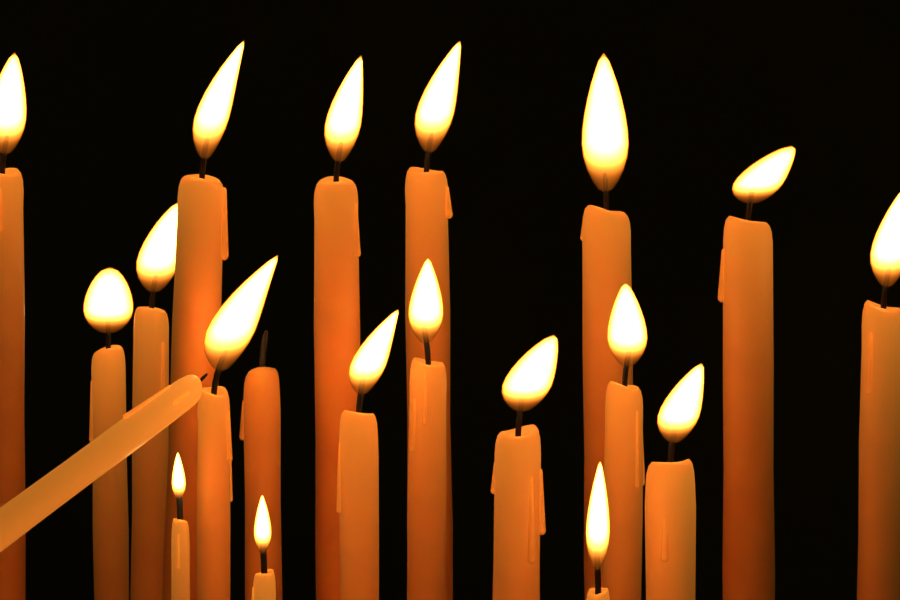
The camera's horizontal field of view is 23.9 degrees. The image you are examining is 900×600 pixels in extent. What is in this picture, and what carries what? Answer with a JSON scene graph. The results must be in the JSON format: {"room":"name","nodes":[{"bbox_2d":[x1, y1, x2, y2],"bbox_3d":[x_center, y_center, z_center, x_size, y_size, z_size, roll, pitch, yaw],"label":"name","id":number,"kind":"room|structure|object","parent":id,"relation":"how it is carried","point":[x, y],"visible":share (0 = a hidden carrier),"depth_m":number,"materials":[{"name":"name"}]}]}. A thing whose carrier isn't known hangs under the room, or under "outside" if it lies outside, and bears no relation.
{"room":"church interior","nodes":[
{"label":"church interior","id":0,"kind":"room"},
{"bbox_2d":[0,373,207,551],"bbox_3d":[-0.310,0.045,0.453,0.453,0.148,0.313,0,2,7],"label":"candle","id":1,"kind":"object","parent":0,"point":[57,487],"visible":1,"depth_m":0.54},
{"bbox_2d":[0,0,899,599],"bbox_3d":[0.071,-0.298,1.709,4.400,3.000,0.200,0,2,7],"label":"wall","id":2,"kind":"structure","parent":0,"point":[718,98],"depth_m":1.62,"materials":[{"name":"paint"}]},
{"bbox_3d":[-0.130,1.302,0.068,4.400,0.100,3.600,0,2,7],"label":"floor","id":3,"kind":"structure","parent":0,"visible":0},
{"bbox_3d":[-0.050,0.723,0.726,0.824,1.018,0.824,0,2,7],"label":"candle stand","id":4,"kind":"object","parent":3,"relation":"on","visible":0},
{"bbox_2d":[0,52,26,599],"bbox_3d":[-0.142,0.077,0.676,0.016,0.311,0.016,0,2,7],"label":"candle","id":5,"kind":"object","parent":4,"relation":"on","point":[13,108],"visible":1,"depth_m":0.67,"materials":[{"name":"orange wax"}]},
{"bbox_2d":[83,267,133,599],"bbox_3d":[-0.118,0.109,0.735,0.017,0.242,0.017,0,2,7],"label":"candle","id":6,"kind":"object","parent":4,"relation":"on","point":[108,304],"visible":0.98,"depth_m":0.73,"materials":[{"name":"orange wax"}]},
{"bbox_2d":[130,203,177,599],"bbox_3d":[-0.098,0.100,0.703,0.020,0.264,0.014,0,2,7],"label":"candle","id":7,"kind":"object","parent":4,"relation":"on","point":[155,266],"visible":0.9,"depth_m":0.70,"materials":[{"name":"orange wax"}]},
{"bbox_2d":[171,452,189,599],"bbox_3d":[-0.073,0.138,0.580,0.005,0.194,0.006,0,2,7],"label":"candle","id":8,"kind":"object","parent":4,"relation":"on","point":[180,566],"visible":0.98,"depth_m":0.58,"materials":[{"name":"orange wax"}]},
{"bbox_2d":[162,41,243,599],"bbox_3d":[-0.075,0.079,0.621,0.032,0.309,0.017,0,2,7],"label":"candle","id":9,"kind":"object","parent":4,"relation":"on","point":[202,252],"visible":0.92,"depth_m":0.61,"materials":[{"name":"orange wax"}]},
{"bbox_2d":[197,255,277,599],"bbox_3d":[-0.060,0.111,0.596,0.024,0.247,0.014,0,2,7],"label":"candle","id":10,"kind":"object","parent":4,"relation":"on","point":[231,329],"visible":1,"depth_m":0.59,"materials":[{"name":"orange wax"}]},
{"bbox_2d":[239,331,281,599],"bbox_3d":[-0.054,0.121,0.613,0.013,0.225,0.012,0,2,7],"label":"candle","id":11,"kind":"object","parent":4,"relation":"on","point":[260,430],"visible":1,"depth_m":0.61,"materials":[{"name":"orange wax"}]},
{"bbox_2d":[252,495,275,599],"bbox_3d":[-0.050,0.143,0.568,0.007,0.184,0.008,0,2,7],"label":"candle","id":12,"kind":"object","parent":4,"relation":"on","point":[264,586],"visible":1,"depth_m":0.56,"materials":[{"name":"orange wax"}]},
{"bbox_2d":[314,56,362,599],"bbox_3d":[-0.032,0.081,0.625,0.015,0.305,0.015,0,2,7],"label":"candle","id":13,"kind":"object","parent":4,"relation":"on","point":[337,252],"visible":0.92,"depth_m":0.62,"materials":[{"name":"orange wax"}]},
{"bbox_2d":[336,309,398,599],"bbox_3d":[-0.023,0.118,0.596,0.017,0.232,0.013,0,2,7],"label":"candle","id":14,"kind":"object","parent":4,"relation":"on","point":[357,503],"visible":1,"depth_m":0.59,"materials":[{"name":"orange wax"}]},
{"bbox_2d":[407,258,446,599],"bbox_3d":[-0.008,0.111,0.611,0.013,0.246,0.012,0,2,7],"label":"candle","id":15,"kind":"object","parent":4,"relation":"on","point":[426,517],"visible":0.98,"depth_m":0.60,"materials":[{"name":"orange wax"}]},
{"bbox_2d":[405,41,460,599],"bbox_3d":[-0.005,0.077,0.657,0.017,0.312,0.016,0,2,7],"label":"candle","id":16,"kind":"object","parent":4,"relation":"on","point":[429,213],"visible":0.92,"depth_m":0.65,"materials":[{"name":"orange wax"}]},
{"bbox_2d":[491,335,557,599],"bbox_3d":[0.019,0.122,0.568,0.019,0.226,0.015,0,2,7],"label":"candle","id":17,"kind":"object","parent":4,"relation":"on","point":[517,490],"visible":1,"depth_m":0.56,"materials":[{"name":"orange wax"}]},
{"bbox_2d":[586,461,609,599],"bbox_3d":[0.037,0.138,0.541,0.007,0.196,0.008,0,2,7],"label":"candle","id":18,"kind":"object","parent":4,"relation":"on","point":[597,531],"visible":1,"depth_m":0.54,"materials":[{"name":"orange wax"}]},
{"bbox_2d":[580,53,632,599],"bbox_3d":[0.049,0.080,0.641,0.019,0.308,0.017,0,2,7],"label":"candle","id":19,"kind":"object","parent":4,"relation":"on","point":[605,237],"visible":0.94,"depth_m":0.63,"materials":[{"name":"orange wax"}]},
{"bbox_2d":[603,283,646,599],"bbox_3d":[0.049,0.115,0.605,0.014,0.239,0.012,0,2,7],"label":"candle","id":20,"kind":"object","parent":4,"relation":"on","point":[624,472],"visible":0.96,"depth_m":0.60,"materials":[{"name":"orange wax"}]},
{"bbox_2d":[645,363,703,599],"bbox_3d":[0.060,0.126,0.568,0.016,0.219,0.015,0,2,7],"label":"candle","id":21,"kind":"object","parent":4,"relation":"on","point":[670,525],"visible":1,"depth_m":0.56,"materials":[{"name":"orange wax"}]},
{"bbox_2d":[718,146,795,599],"bbox_3d":[0.089,0.094,0.624,0.022,0.279,0.018,0,2,7],"label":"candle","id":22,"kind":"object","parent":4,"relation":"on","point":[745,293],"visible":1,"depth_m":0.62,"materials":[{"name":"orange wax"}]},
{"bbox_2d":[857,193,899,599],"bbox_3d":[0.122,0.101,0.605,0.016,0.266,0.014,0,2,7],"label":"candle","id":23,"kind":"object","parent":4,"relation":"on","point":[878,576],"visible":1,"depth_m":0.60,"materials":[{"name":"orange wax"}]}
]}

